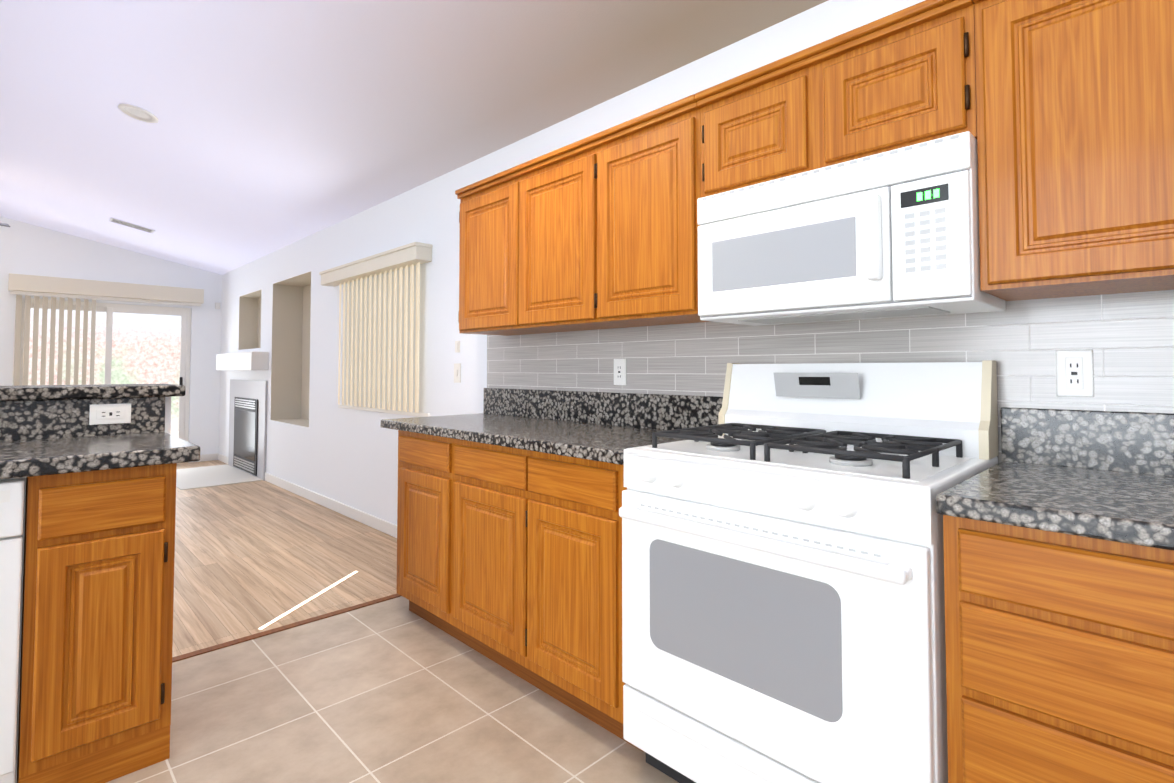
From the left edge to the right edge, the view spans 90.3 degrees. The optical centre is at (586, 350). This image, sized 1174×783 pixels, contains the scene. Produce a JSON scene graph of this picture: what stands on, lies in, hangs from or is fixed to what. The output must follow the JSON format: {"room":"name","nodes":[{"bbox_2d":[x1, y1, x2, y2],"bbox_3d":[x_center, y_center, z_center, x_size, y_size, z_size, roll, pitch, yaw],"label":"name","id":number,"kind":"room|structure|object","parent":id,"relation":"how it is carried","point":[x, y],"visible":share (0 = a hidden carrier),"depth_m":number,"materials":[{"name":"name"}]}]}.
{"room":"kitchen","nodes":[
{"label":"kitchen","id":0,"kind":"room"},
{"bbox_2d":[0,216,221,462],"bbox_3d":[-7.001,-0.662,5.500,6.150,4.000,0.150,2,-3,-45],"label":"wall","id":1,"kind":"structure","parent":0,"point":[27,249],"depth_m":6.91,"materials":[{"name":"white paint"}]},
{"bbox_2d":[13,298,190,462],"bbox_3d":[-5.593,0.412,6.819,1.591,1.938,0.095,2,-3,-45],"label":"sliding door","id":2,"kind":"structure","parent":1,"relation":"in","point":[109,309],"depth_m":7.08,"materials":[{"name":"white"}]},
{"bbox_2d":[10,290,200,385],"bbox_3d":[-5.504,0.364,6.758,1.715,1.970,0.080,2,-3,-45],"label":"door blinds","id":3,"kind":"object","parent":1,"relation":"attached to","point":[19,294],"visible":0.62,"depth_m":6.43,"materials":[{"name":"beige"}]},
{"bbox_2d":[8,273,203,303],"bbox_3d":[-5.497,-0.708,6.789,1.750,0.175,0.124,2,-3,-45],"label":"valance","id":4,"kind":"object","parent":1,"relation":"attached to","point":[35,283],"visible":0.98,"depth_m":6.66,"materials":[{"name":"beige"}]},
{"bbox_2d":[215,303,219,308],"bbox_3d":[-4.780,-0.585,7.558,0.055,0.080,0.030,2,-3,-45],"label":"detector","id":5,"kind":"object","parent":1,"relation":"attached to","point":[217,305],"visible":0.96,"depth_m":7.54,"materials":[{"name":"white plastic"}]},
{"bbox_2d":[165,396,170,433],"bbox_3d":[-2.968,0.662,0.983,3.725,1.058,0.164,2,-3,-45],"label":"wall","id":6,"kind":"structure","parent":0,"point":[168,415],"depth_m":2.24,"materials":[{"name":"white paint"}]},
{"bbox_2d":[0,384,185,400],"bbox_3d":[-3.014,0.114,1.065,3.750,0.042,0.405,2,-3,-45],"label":"countertop","id":7,"kind":"structure","parent":6,"relation":"on","point":[33,392],"depth_m":2.06,"materials":[{"name":"stone"}]},
{"bbox_2d":[172,460,400,662],"bbox_3d":[-4.768,1.301,3.486,6.600,0.064,6.060,2,-3,-45],"label":"floor","id":8,"kind":"structure","parent":0,"point":[251,558],"depth_m":3.48,"materials":[{"name":"laminate"}]},
{"bbox_2d":[176,464,261,489],"bbox_3d":[-4.152,1.363,6.379,0.716,0.008,1.400,2,-3,-45],"label":"hearth","id":9,"kind":"object","parent":8,"relation":"on","point":[202,477],"visible":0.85,"depth_m":6.25,"materials":[{"name":"beige stone"}]},
{"bbox_2d":[216,352,268,480],"bbox_3d":[-3.925,0.699,6.596,0.164,1.350,1.460,2,-3,-45],"label":"fireplace","id":10,"kind":"object","parent":8,"relation":"on","point":[248,428],"visible":0.96,"depth_m":6.46,"materials":[{"name":"grey tile"}]},
{"bbox_2d":[259,571,357,628],"bbox_3d":[-1.394,1.255,2.984,0.634,0.001,0.453,2,-3,-45],"label":"sunlight streak","id":11,"kind":"object","parent":8,"relation":"on","point":[292,609],"depth_m":2.92,"materials":[{"name":"white"}]},
{"bbox_2d":[106,596,678,782],"bbox_3d":[-0.671,1.167,-0.673,6.600,0.060,5.660,2,-3,-45],"label":"floor","id":12,"kind":"structure","parent":0,"point":[394,690],"depth_m":1.94,"materials":[{"name":"beige tile"}]},
{"bbox_2d":[0,477,25,782],"bbox_3d":[-1.891,0.770,1.512,0.607,0.876,0.612,2,-3,-45],"label":"dishwasher","id":13,"kind":"object","parent":12,"relation":"on","point":[12,509],"visible":1,"depth_m":1.50,"materials":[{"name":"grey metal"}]},
{"bbox_2d":[17,463,176,782],"bbox_3d":[-1.558,0.779,1.842,0.325,0.879,0.608,2,-3,-45],"label":"base cabinet","id":14,"kind":"object","parent":12,"relation":"on","point":[96,640],"visible":0.96,"depth_m":1.62,"materials":[{"name":"brown wood"}]},
{"bbox_2d":[397,430,444,631],"bbox_3d":[-0.525,0.813,2.807,0.610,0.876,0.502,2,-3,-45],"label":"base cabinet","id":15,"kind":"object","parent":12,"relation":"on","point":[421,457],"depth_m":2.60,"materials":[{"name":"brown wood"}]},
{"bbox_2d":[445,437,520,674],"bbox_3d":[-0.175,0.801,2.451,0.610,0.876,0.497,2,-3,-45],"label":"base cabinet","id":16,"kind":"object","parent":12,"relation":"on","point":[509,559],"depth_m":2.26,"materials":[{"name":"brown wood"}]},
{"bbox_2d":[517,449,643,751],"bbox_3d":[0.164,0.790,2.107,0.610,0.876,0.469,2,-3,-45],"label":"base cabinet","id":17,"kind":"object","parent":12,"relation":"on","point":[569,647],"depth_m":1.90,"materials":[{"name":"brown wood"}]},
{"bbox_2d":[380,388,722,464],"bbox_3d":[-0.232,0.273,2.515,0.626,0.181,1.594,2,-3,-45],"label":"countertop","id":18,"kind":"structure","parent":17,"relation":"on","point":[608,427],"depth_m":2.46,"materials":[{"name":"stone"}]},
{"bbox_2d":[619,360,998,782],"bbox_3d":[0.589,0.620,1.617,0.677,1.184,0.806,2,-3,-45],"label":"range","id":19,"kind":"object","parent":12,"relation":"on","point":[783,606],"visible":0.98,"depth_m":1.41,"materials":[{"name":"white metal"}]},
{"bbox_2d":[943,515,1173,782],"bbox_3d":[1.114,0.758,1.142,0.610,0.876,0.577,2,-3,-45],"label":"base cabinet","id":20,"kind":"object","parent":12,"relation":"on","point":[1059,657],"visible":0.96,"depth_m":1.01,"materials":[{"name":"brown wood"}]},
{"bbox_2d":[936,407,1173,550],"bbox_3d":[1.473,0.217,0.784,0.626,0.181,1.624,2,-3,-45],"label":"countertop","id":21,"kind":"structure","parent":20,"relation":"on","point":[1106,475],"depth_m":1.29,"materials":[{"name":"stone"}]},
{"bbox_3d":[-3.072,0.731,0.353,2.697,0.879,0.608,2,-3,-45],"label":"cabinet","id":22,"kind":"object","parent":12,"relation":"on","visible":0},
{"bbox_2d":[0,397,199,478],"bbox_3d":[-2.712,0.213,0.713,3.690,0.177,0.624,2,-3,-45],"label":"countertop","id":23,"kind":"structure","parent":22,"relation":"on","point":[48,437],"depth_m":1.91,"materials":[{"name":"stone"}]},
{"bbox_2d":[89,403,130,424],"bbox_3d":[-1.707,0.226,2.092,0.116,0.072,0.008,2,-3,-45],"label":"outlet","id":24,"kind":"object","parent":23,"relation":"attached to","point":[100,414],"visible":1,"depth_m":2.09,"materials":[{"name":"white plastic"}]},
{"bbox_2d":[0,0,827,274],"bbox_3d":[-2.789,-1.792,1.577,6.600,1.374,11.700,2,-3,-45],"label":"ceiling","id":25,"kind":"structure","parent":0,"point":[280,124],"depth_m":3.01,"materials":[{"name":"paint"}]},
{"bbox_2d":[109,218,154,233],"bbox_3d":[-4.559,-1.256,5.853,0.355,0.075,0.160,2,-3,-45],"label":"ceiling vent","id":26,"kind":"object","parent":25,"relation":"in","point":[131,225],"visible":1,"depth_m":5.83,"materials":[{"name":"white metal"}]},
{"bbox_2d":[117,103,158,123],"bbox_3d":[-2.641,-1.396,3.437,0.196,0.047,0.200,2,-3,-45],"label":"recessed light","id":27,"kind":"object","parent":25,"relation":"in","point":[137,113],"visible":1,"depth_m":3.43,"materials":[{"name":"white"}]},
{"bbox_2d":[219,0,924,524],"bbox_3d":[-0.598,-0.371,3.688,0.450,3.300,11.700,2,-3,-45],"label":"wall","id":28,"kind":"structure","parent":0,"point":[281,306],"depth_m":4.32,"materials":[{"name":"white paint"}]},
{"bbox_2d":[216,453,227,463],"bbox_3d":[-4.591,1.357,7.357,0.018,0.085,0.490,2,-3,-45],"label":"baseboard","id":29,"kind":"structure","parent":28,"relation":"attached to","point":[220,457],"depth_m":7.35,"materials":[{"name":"white"}]},
{"bbox_2d":[265,472,396,537],"bbox_3d":[-2.011,1.271,4.741,0.013,0.085,4.080,2,-3,-45],"label":"baseboard","id":30,"kind":"structure","parent":28,"relation":"attached to","point":[382,525],"depth_m":4.75,"materials":[{"name":"white"}]},
{"bbox_2d":[319,242,432,286],"bbox_3d":[-1.613,-0.618,4.318,0.124,0.110,1.620,2,-3,-45],"label":"window valance","id":31,"kind":"object","parent":28,"relation":"attached to","point":[414,253],"visible":1,"depth_m":4.09,"materials":[{"name":"beige"}]},
{"bbox_2d":[338,262,419,412],"bbox_3d":[-1.553,-0.073,4.265,0.024,0.978,1.358,2,-3,-45],"label":"window blinds","id":32,"kind":"object","parent":28,"relation":"attached to","point":[394,339],"visible":1,"depth_m":4.14,"materials":[{"name":"beige"}]},
{"bbox_2d":[338,404,429,416],"bbox_3d":[-1.527,0.433,4.277,0.012,0.030,1.460,2,-3,-45],"label":"trim","id":33,"kind":"structure","parent":28,"relation":"attached to","point":[402,412],"depth_m":4.17,"materials":[{"name":"white wood"}]},
{"bbox_2d":[455,341,459,352],"bbox_3d":[-0.787,-0.026,3.539,0.012,0.070,0.050,2,-3,-45],"label":"phone jack","id":34,"kind":"object","parent":28,"relation":"attached to","point":[457,346],"visible":1,"depth_m":3.53,"materials":[{"name":"white plastic"}]},
{"bbox_2d":[454,363,460,382],"bbox_3d":[-0.787,0.134,3.534,0.012,0.116,0.072,2,-3,-45],"label":"light switch","id":35,"kind":"object","parent":28,"relation":"attached to","point":[457,372],"visible":1,"depth_m":3.53,"materials":[{"name":"white plastic"}]},
{"bbox_2d":[455,168,524,335],"bbox_3d":[-0.373,-0.455,2.900,0.320,0.726,0.499,2,-3,-45],"label":"upper cabinet","id":36,"kind":"object","parent":28,"relation":"attached to","point":[485,204],"depth_m":2.79,"materials":[{"name":"brown wood"}]},
{"bbox_2d":[511,136,622,333],"bbox_3d":[-0.027,-0.467,2.549,0.320,0.726,0.487,2,-3,-45],"label":"upper cabinet","id":37,"kind":"object","parent":28,"relation":"attached to","point":[551,191],"depth_m":2.45,"materials":[{"name":"brown wood"}]},
{"bbox_2d":[591,94,711,327],"bbox_3d":[0.311,-0.478,2.206,0.320,0.726,0.476,2,-3,-45],"label":"upper cabinet","id":38,"kind":"object","parent":28,"relation":"attached to","point":[597,231],"depth_m":2.08,"materials":[{"name":"brown wood"}]},
{"bbox_2d":[487,290,1173,462],"bbox_3d":[1.336,-0.086,1.386,0.008,0.860,5.420,2,-3,-45],"label":"tile backsplash","id":39,"kind":"structure","parent":28,"relation":"attached to","point":[1127,339],"depth_m":1.74,"materials":[{"name":"white tile"}]},
{"bbox_2d":[614,359,625,384],"bbox_3d":[0.144,0.093,2.579,0.008,0.116,0.072,2,-3,-45],"label":"electrical outlet","id":40,"kind":"object","parent":39,"relation":"attached to","point":[619,371],"visible":1,"depth_m":2.58,"materials":[{"name":"white plastic"}]},
{"bbox_2d":[1056,350,1093,396],"bbox_3d":[1.232,0.057,1.475,0.008,0.116,0.072,2,-3,-45],"label":"outlet","id":41,"kind":"object","parent":39,"relation":"attached to","point":[1074,372],"visible":1,"depth_m":1.47,"materials":[{"name":"white plastic"}]},
{"bbox_2d":[695,0,976,197],"bbox_3d":[0.746,-0.676,1.760,0.335,0.359,0.777,2,-3,-45],"label":"upper cabinet","id":42,"kind":"object","parent":28,"relation":"attached to","point":[905,77],"visible":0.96,"depth_m":1.59,"materials":[{"name":"brown wood"}]},
{"bbox_2d":[697,131,1005,325],"bbox_3d":[0.732,-0.298,1.718,0.396,0.397,0.752,2,-3,-45],"label":"microwave","id":43,"kind":"object","parent":42,"relation":"attached to","point":[894,233],"visible":0.96,"depth_m":1.54,"materials":[{"name":"white metal"}]},
{"bbox_2d":[973,0,1173,300],"bbox_3d":[1.241,-0.509,1.262,0.320,0.726,0.618,2,-3,-45],"label":"upper cabinet","id":44,"kind":"object","parent":28,"relation":"attached to","point":[1075,122],"visible":1,"depth_m":1.23,"materials":[{"name":"brown wood"}]},
{"label":"outside","id":45,"kind":"structure","parent":0,"visible":0},
{"bbox_2d":[12,298,180,430],"bbox_3d":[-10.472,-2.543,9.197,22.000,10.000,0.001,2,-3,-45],"label":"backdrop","id":46,"kind":"structure","parent":45,"point":[145,348],"depth_m":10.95,"materials":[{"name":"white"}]},
{"bbox_2d":[171,431,178,436],"bbox_3d":[-8.736,1.452,7.302,12.000,0.050,4.949,2,-3,-45],"label":"ground","id":47,"kind":"structure","parent":45,"point":[174,433],"depth_m":10.94,"materials":[{"name":"white"}]}
]}

